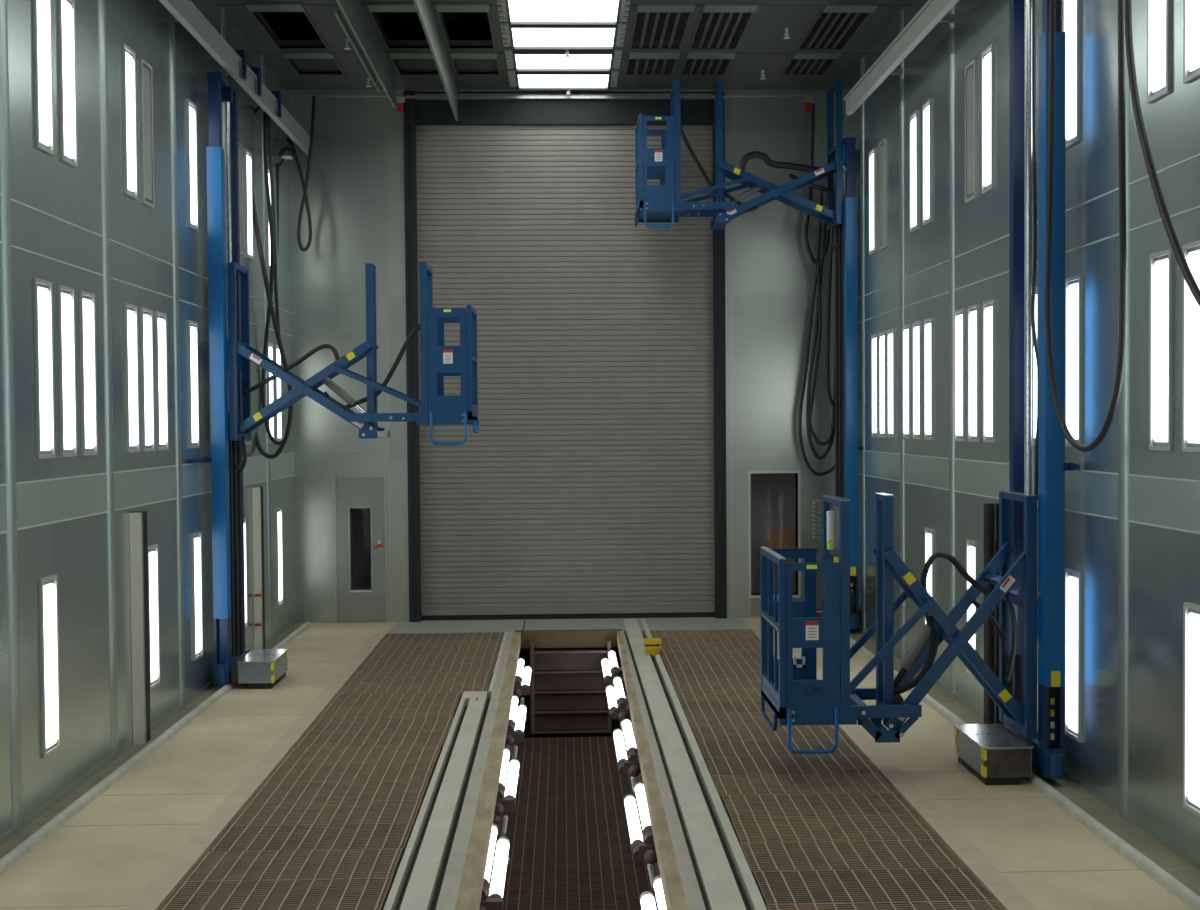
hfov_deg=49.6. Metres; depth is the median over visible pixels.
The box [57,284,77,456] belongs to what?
wall light
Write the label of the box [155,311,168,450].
wall light
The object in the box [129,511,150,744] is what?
post
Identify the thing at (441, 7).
ceiling vent
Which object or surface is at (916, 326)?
wall light
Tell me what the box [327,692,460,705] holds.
floor grating
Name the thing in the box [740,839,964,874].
floor grating
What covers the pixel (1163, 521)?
wall
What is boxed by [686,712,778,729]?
floor grating
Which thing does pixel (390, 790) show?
floor grating
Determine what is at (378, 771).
floor grating
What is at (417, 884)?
floor rail
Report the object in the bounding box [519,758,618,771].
floor grating
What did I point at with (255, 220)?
hose
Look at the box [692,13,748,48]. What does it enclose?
grille
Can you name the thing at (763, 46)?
ceiling
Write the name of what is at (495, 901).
light
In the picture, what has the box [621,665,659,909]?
wall
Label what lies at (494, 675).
trim
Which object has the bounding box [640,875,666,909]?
light
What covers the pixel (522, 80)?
ceiling light
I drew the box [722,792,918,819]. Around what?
floor grating
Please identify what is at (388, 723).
floor grating
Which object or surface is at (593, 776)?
floor grating
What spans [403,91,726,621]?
door
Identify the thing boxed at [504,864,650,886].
floor grating
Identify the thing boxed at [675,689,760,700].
floor grating
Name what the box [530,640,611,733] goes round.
stair
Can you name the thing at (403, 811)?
floor grating
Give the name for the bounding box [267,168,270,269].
wall light
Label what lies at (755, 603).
window
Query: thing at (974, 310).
wall light
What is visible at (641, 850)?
light
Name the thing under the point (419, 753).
floor grating
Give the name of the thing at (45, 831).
rail
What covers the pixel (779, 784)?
floor grating
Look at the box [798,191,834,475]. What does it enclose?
hose
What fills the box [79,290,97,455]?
wall light
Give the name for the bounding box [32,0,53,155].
wall light
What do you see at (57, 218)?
wall
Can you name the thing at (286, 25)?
ceiling
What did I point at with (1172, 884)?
rail
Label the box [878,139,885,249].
wall light
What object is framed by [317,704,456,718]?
floor grating
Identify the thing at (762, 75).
sprinkler
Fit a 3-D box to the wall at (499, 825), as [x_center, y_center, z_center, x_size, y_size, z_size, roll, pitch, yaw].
[-0.891,3.687,6.670,0.140,1.810,23.200,0,1,-2]
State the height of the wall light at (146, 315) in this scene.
1.300 m
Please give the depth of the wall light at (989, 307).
11.91 m
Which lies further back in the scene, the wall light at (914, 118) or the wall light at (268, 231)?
the wall light at (268, 231)
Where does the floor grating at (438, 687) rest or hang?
on the floor at (131, 847)
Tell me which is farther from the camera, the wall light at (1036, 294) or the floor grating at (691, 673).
the floor grating at (691, 673)
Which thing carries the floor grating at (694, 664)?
on the floor at (131, 847)
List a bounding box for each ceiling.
[216,0,909,88]
[260,12,860,39]
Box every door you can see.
[331,473,387,622]
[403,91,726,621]
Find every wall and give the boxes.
[0,0,295,836]
[289,59,834,622]
[486,711,516,897]
[515,629,621,737]
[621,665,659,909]
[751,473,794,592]
[842,0,1199,860]
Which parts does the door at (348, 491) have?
handle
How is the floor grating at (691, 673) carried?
on the floor at (131, 847)
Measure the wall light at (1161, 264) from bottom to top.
1.300 m
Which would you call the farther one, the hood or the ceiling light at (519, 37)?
the hood
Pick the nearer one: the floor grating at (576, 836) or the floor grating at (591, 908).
the floor grating at (591, 908)
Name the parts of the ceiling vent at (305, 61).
frame, filter panel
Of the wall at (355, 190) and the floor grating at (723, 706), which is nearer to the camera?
the floor grating at (723, 706)
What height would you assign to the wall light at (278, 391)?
1.300 m
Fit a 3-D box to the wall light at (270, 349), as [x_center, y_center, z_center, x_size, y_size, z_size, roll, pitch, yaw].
[-4.269,-0.806,16.839,0.021,1.300,0.300,0,1,-2]
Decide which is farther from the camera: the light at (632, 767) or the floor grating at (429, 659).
the floor grating at (429, 659)
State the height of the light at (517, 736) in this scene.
0.373 m
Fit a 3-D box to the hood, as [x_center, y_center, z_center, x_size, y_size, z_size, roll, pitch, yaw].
[-0.502,-4.900,18.398,4.490,0.450,0.260,0,1,-2]
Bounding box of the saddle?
[279,146,295,159]
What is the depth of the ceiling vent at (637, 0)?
14.46 m
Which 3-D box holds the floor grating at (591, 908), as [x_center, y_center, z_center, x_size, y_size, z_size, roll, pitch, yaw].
[-0.218,3.900,10.835,1.412,0.032,0.559,0,1,-2]
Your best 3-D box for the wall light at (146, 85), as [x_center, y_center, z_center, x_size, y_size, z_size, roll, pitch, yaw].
[-4.145,-2.935,11.897,0.021,1.300,0.300,0,1,-2]
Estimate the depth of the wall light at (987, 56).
11.91 m
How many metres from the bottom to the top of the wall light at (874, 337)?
1.300 m
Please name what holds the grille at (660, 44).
attached to the ceiling vent at (660, 43)
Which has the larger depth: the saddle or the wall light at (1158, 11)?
the saddle
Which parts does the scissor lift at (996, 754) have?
rail, control panel, arm, link arm, frame, arm, link arm, scissor arm, scissor arm, scissor arm, scissor arm, plate, post, carriage frame, mast post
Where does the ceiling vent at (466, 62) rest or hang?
in the ceiling at (763, 46)
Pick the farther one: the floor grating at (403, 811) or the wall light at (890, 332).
the wall light at (890, 332)
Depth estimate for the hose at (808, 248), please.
18.09 m
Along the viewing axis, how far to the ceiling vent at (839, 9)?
15.45 m
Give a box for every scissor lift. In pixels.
[190,72,478,688]
[634,79,863,628]
[760,0,1079,784]
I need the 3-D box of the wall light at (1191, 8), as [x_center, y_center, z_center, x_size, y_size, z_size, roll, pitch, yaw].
[3.667,-2.977,7.988,0.021,1.300,0.300,0,1,-2]
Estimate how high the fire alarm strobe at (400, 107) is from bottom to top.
0.200 m
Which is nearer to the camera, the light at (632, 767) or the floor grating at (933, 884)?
the floor grating at (933, 884)
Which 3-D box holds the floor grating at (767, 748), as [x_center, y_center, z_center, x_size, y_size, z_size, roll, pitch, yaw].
[1.534,2.530,11.168,1.342,0.032,0.551,0,1,-2]
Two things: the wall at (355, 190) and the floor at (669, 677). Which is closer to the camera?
the floor at (669, 677)
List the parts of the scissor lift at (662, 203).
arm, arm, link arm, link arm, frame, scissor arm, scissor arm, scissor arm, scissor arm, carriage frame, post, mast post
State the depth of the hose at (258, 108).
16.21 m
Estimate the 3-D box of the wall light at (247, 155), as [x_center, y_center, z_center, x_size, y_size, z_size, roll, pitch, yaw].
[-4.257,-3.030,15.764,0.021,1.300,0.300,0,1,-2]
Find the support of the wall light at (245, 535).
attached to the wall at (57, 218)
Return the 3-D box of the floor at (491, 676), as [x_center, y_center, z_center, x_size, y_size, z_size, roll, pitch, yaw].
[-1.723,3.259,6.245,1.620,0.040,22.420,0,1,-2]
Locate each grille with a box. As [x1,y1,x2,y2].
[627,59,673,73]
[632,12,681,48]
[683,59,728,73]
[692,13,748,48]
[784,59,830,73]
[803,13,866,48]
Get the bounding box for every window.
[353,508,370,587]
[748,470,800,615]
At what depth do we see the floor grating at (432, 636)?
17.15 m
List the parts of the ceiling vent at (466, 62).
filter panel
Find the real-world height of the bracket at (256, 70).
0.310 m
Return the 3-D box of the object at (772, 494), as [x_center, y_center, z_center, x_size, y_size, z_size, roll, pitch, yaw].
[2.858,0.827,19.216,2.200,3.250,0.900,0,1,-2]
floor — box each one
[0,617,1199,909]
[382,676,491,909]
[669,677,765,905]
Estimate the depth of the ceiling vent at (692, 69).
17.04 m
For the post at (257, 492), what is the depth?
15.92 m
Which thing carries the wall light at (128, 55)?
attached to the wall at (57, 218)
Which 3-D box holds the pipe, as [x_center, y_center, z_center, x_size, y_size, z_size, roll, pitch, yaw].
[-3.015,-4.971,16.102,0.113,0.215,3.400,0,1,-2]
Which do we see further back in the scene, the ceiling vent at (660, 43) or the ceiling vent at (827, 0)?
the ceiling vent at (660, 43)
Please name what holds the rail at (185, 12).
attached to the wall at (57, 218)
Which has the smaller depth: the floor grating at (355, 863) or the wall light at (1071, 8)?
the floor grating at (355, 863)
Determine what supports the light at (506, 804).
attached to the wall at (499, 825)
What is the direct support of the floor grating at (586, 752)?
attached to the wall at (655, 866)
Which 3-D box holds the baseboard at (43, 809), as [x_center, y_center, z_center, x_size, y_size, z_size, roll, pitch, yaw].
[-3.957,2.640,6.676,0.008,0.050,23.440,0,1,-2]
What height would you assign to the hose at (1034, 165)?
4.363 m
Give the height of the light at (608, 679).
0.373 m
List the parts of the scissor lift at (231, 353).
mast post, control panel, post, carriage frame, scissor arm, scissor arm, scissor arm, scissor arm, frame, link arm, arm, link arm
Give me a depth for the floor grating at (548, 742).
16.91 m
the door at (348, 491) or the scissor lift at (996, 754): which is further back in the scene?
the door at (348, 491)
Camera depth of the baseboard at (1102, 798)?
9.35 m
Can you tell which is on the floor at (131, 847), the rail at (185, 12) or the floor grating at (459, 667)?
the floor grating at (459, 667)
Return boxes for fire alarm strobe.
[397,97,404,111]
[804,97,812,111]
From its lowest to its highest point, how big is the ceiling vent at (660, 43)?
0.130 m
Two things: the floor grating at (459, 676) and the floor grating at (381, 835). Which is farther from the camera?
the floor grating at (459, 676)
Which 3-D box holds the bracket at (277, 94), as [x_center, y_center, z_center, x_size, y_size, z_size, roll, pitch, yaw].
[-3.978,-4.270,15.852,0.165,0.310,0.120,0,1,-2]
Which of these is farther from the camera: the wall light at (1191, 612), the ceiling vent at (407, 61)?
the ceiling vent at (407, 61)
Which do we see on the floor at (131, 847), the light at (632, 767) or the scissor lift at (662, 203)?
the scissor lift at (662, 203)
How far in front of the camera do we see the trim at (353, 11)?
15.22 m
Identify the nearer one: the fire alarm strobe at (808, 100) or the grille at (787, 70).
the grille at (787, 70)
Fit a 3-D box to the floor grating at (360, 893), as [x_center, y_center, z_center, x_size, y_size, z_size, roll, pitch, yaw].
[-1.923,2.641,7.751,1.292,0.032,0.551,0,1,-2]
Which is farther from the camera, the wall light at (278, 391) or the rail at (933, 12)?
the wall light at (278, 391)
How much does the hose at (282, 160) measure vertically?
1.904 m
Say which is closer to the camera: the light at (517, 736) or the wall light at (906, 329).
the light at (517, 736)
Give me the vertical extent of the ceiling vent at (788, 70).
0.130 m
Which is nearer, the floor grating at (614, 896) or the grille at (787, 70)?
the floor grating at (614, 896)
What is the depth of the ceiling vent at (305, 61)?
17.04 m
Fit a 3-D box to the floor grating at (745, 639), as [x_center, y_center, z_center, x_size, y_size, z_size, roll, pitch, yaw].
[1.382,2.394,16.694,1.342,0.032,0.551,0,1,-2]
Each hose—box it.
[253,192,292,458]
[255,106,279,331]
[261,112,292,444]
[277,159,284,249]
[286,96,315,251]
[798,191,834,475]
[804,105,829,264]
[806,192,834,459]
[808,262,834,444]
[826,230,834,407]
[1031,0,1037,499]
[1045,0,1126,451]
[1124,0,1199,306]
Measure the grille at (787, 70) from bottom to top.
0.025 m
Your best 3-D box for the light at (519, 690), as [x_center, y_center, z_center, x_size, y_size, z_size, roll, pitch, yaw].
[-0.971,2.827,15.918,0.241,0.373,1.830,0,1,-2]
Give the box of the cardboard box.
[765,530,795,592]
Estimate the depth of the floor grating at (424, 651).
16.04 m
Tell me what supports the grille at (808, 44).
attached to the ceiling vent at (839, 9)
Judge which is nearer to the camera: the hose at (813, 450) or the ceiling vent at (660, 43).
the ceiling vent at (660, 43)
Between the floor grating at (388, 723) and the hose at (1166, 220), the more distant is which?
the floor grating at (388, 723)
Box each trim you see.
[336,0,395,107]
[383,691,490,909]
[413,0,457,120]
[488,632,507,697]
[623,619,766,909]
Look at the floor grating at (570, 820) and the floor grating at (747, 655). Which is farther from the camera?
the floor grating at (747, 655)
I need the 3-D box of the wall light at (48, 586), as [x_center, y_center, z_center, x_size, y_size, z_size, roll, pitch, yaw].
[-4.041,1.544,9.548,0.021,1.300,0.300,0,1,-2]
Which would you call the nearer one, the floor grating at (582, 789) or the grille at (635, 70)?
the floor grating at (582, 789)
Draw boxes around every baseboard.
[0,619,296,845]
[857,627,1199,869]
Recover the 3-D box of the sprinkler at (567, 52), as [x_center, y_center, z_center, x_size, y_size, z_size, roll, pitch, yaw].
[-0.407,-5.044,16.256,0.076,0.115,0.080,0,1,-2]
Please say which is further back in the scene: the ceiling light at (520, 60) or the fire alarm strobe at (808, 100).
the fire alarm strobe at (808, 100)
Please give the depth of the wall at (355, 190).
18.39 m
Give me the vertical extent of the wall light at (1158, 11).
1.300 m
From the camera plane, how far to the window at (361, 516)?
19.40 m
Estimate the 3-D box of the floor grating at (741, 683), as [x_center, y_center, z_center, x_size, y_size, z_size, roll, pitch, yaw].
[1.451,2.462,13.931,1.342,0.032,0.551,0,1,-2]
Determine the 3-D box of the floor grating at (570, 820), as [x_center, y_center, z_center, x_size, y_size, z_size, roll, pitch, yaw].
[-0.298,3.832,13.598,1.412,0.032,0.559,0,1,-2]
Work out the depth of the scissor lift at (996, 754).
10.06 m
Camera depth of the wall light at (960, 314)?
12.80 m
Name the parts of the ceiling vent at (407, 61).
frame, filter panel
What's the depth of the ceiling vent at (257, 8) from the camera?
15.21 m
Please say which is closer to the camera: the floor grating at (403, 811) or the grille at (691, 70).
the floor grating at (403, 811)
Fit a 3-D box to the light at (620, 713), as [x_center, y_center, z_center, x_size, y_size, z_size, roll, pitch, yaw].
[0.234,2.849,14.652,0.296,0.373,1.830,0,1,-2]
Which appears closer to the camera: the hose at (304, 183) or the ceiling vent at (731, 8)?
the ceiling vent at (731, 8)
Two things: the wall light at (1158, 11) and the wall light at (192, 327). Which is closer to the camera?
the wall light at (1158, 11)
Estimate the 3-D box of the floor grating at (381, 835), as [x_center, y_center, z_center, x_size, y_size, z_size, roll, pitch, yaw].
[-1.952,2.614,8.856,1.292,0.032,0.551,0,1,-2]
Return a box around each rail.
[0,622,310,874]
[159,0,313,155]
[844,0,958,114]
[850,637,1199,909]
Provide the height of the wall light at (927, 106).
1.300 m
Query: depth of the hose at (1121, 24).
8.74 m
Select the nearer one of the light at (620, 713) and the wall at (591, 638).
the light at (620, 713)
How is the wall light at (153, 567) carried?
attached to the wall at (57, 218)
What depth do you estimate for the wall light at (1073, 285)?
9.94 m
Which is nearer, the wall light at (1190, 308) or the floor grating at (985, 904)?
the floor grating at (985, 904)
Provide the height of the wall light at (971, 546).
1.300 m
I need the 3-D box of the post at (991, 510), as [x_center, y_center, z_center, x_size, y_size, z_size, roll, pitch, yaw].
[3.546,1.460,11.719,0.119,2.045,0.175,0,1,-2]
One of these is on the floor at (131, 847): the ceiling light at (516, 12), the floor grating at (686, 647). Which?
the floor grating at (686, 647)
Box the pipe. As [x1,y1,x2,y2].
[333,9,379,91]
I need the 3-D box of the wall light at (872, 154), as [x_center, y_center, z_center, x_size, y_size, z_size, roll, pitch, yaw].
[3.426,-3.183,16.352,0.021,1.300,0.300,0,1,-2]
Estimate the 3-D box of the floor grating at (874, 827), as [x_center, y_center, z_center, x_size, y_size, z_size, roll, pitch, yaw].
[1.604,2.584,8.958,1.342,0.032,0.551,0,1,-2]
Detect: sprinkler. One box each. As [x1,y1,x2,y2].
[564,50,570,56]
[760,70,765,79]
[784,28,789,38]
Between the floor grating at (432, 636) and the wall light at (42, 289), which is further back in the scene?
the floor grating at (432, 636)
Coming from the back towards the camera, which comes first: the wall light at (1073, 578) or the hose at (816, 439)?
the hose at (816, 439)
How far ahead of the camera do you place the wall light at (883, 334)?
15.87 m
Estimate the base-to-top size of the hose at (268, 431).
4.174 m
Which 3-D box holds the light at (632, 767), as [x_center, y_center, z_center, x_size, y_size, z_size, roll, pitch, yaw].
[0.298,2.904,12.434,0.296,0.373,1.830,0,1,-2]
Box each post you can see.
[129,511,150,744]
[252,486,264,648]
[984,503,1001,724]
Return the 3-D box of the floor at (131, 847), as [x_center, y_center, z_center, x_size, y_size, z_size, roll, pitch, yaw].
[-0.109,2.751,7.044,8.320,0.252,23.952,0,1,-2]
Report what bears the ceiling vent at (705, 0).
in the ceiling at (763, 46)
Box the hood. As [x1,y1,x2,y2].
[404,92,723,124]
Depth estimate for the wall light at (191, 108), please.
13.34 m
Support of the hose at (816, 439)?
hanging from the wall at (1163, 521)
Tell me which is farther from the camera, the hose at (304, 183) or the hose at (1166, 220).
the hose at (304, 183)
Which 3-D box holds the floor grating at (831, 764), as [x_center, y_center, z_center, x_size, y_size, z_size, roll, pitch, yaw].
[1.554,2.544,10.616,1.342,0.032,0.551,0,1,-2]
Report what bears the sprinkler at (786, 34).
attached to the ceiling at (763, 46)
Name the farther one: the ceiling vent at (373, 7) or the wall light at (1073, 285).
the ceiling vent at (373, 7)
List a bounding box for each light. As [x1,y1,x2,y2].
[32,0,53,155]
[33,278,55,458]
[39,575,60,757]
[57,0,77,167]
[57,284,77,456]
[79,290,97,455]
[122,43,137,199]
[124,303,139,452]
[139,58,153,207]
[140,307,154,451]
[148,544,159,689]
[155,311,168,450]
[186,98,198,230]
[187,320,199,447]
[191,531,202,660]
[238,142,242,254]
[244,149,253,259]
[244,518,247,627]
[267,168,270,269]
[268,342,273,442]
[274,344,281,440]
[276,507,282,606]
[479,823,509,909]
[493,748,519,836]
[497,0,629,24]
[501,23,625,49]
[505,50,621,71]
[505,695,526,758]
[508,70,618,89]
[513,658,531,704]
[601,650,628,704]
[606,676,634,738]
[613,718,642,794]
[624,782,659,890]
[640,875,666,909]
[869,147,875,254]
[871,333,878,437]
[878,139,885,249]
[879,330,886,437]
[887,328,894,437]
[902,323,910,438]
[909,110,918,232]
[912,320,921,439]
[922,98,931,225]
[924,317,933,439]
[925,527,934,624]
[954,308,965,441]
[965,59,976,202]
[966,539,977,678]
[968,304,979,441]
[981,43,993,193]
[983,299,995,442]
[1025,287,1037,444]
[1063,0,1080,148]
[1065,274,1082,446]
[1065,568,1081,742]
[1147,0,1170,102]
[1149,248,1173,450]
[1182,240,1199,451]
[1183,0,1199,82]
[1183,602,1199,816]
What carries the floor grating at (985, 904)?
on the floor at (131, 847)
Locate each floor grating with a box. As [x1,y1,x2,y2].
[158,878,391,909]
[181,848,402,881]
[207,823,412,851]
[229,800,421,825]
[247,780,428,802]
[263,761,434,782]
[279,745,440,763]
[294,730,447,747]
[307,716,453,732]
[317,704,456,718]
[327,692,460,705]
[338,682,489,694]
[346,672,491,683]
[355,663,495,673]
[362,654,496,664]
[370,647,499,656]
[376,639,501,647]
[382,632,503,640]
[503,884,652,909]
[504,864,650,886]
[505,796,636,812]
[505,811,627,829]
[505,827,641,846]
[507,845,647,865]
[515,736,614,747]
[515,782,633,797]
[516,747,625,759]
[517,770,630,783]
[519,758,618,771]
[542,908,641,909]
[651,629,754,637]
[658,636,760,644]
[659,643,760,653]
[660,651,760,662]
[664,659,760,669]
[667,668,760,679]
[671,678,760,689]
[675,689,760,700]
[680,700,769,715]
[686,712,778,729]
[692,725,848,740]
[697,739,862,760]
[705,755,879,775]
[711,773,896,798]
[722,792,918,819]
[730,815,940,842]
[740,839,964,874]
[753,868,995,904]
[766,900,1003,909]
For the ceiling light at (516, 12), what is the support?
attached to the ceiling at (763, 46)
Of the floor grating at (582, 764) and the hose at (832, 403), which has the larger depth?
the hose at (832, 403)
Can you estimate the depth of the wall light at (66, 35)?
9.98 m
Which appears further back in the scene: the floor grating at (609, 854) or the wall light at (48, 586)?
the floor grating at (609, 854)
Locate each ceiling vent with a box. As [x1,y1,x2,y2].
[245,3,329,49]
[282,51,345,74]
[367,3,429,49]
[390,51,438,74]
[435,3,495,49]
[450,52,500,74]
[624,52,679,74]
[629,3,694,49]
[637,0,696,0]
[679,52,735,74]
[688,3,758,49]
[705,0,759,0]
[780,52,841,75]
[796,4,877,49]
[827,0,880,0]
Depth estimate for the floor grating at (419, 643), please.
16.59 m
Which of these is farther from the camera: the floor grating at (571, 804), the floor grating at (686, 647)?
the floor grating at (686, 647)
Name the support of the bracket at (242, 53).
hanging from the rail at (185, 12)
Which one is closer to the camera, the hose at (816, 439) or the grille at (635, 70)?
the grille at (635, 70)
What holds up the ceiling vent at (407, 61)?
in the ceiling at (763, 46)
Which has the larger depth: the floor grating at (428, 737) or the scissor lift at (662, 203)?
the scissor lift at (662, 203)
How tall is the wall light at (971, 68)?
1.300 m
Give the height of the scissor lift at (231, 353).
6.500 m
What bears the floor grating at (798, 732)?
on the floor at (131, 847)
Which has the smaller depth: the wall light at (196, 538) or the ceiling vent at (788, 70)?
the wall light at (196, 538)
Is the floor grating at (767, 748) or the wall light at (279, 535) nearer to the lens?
the floor grating at (767, 748)
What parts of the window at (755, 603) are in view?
panel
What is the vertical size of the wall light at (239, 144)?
1.300 m
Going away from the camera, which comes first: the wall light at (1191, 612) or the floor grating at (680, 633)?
the wall light at (1191, 612)
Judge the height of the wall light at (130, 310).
1.300 m
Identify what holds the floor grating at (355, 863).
on the floor at (131, 847)
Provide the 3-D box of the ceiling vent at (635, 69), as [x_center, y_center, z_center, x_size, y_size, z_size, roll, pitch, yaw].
[0.670,-5.164,17.024,0.660,0.130,1.100,0,1,-2]
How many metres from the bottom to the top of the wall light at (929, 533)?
1.300 m

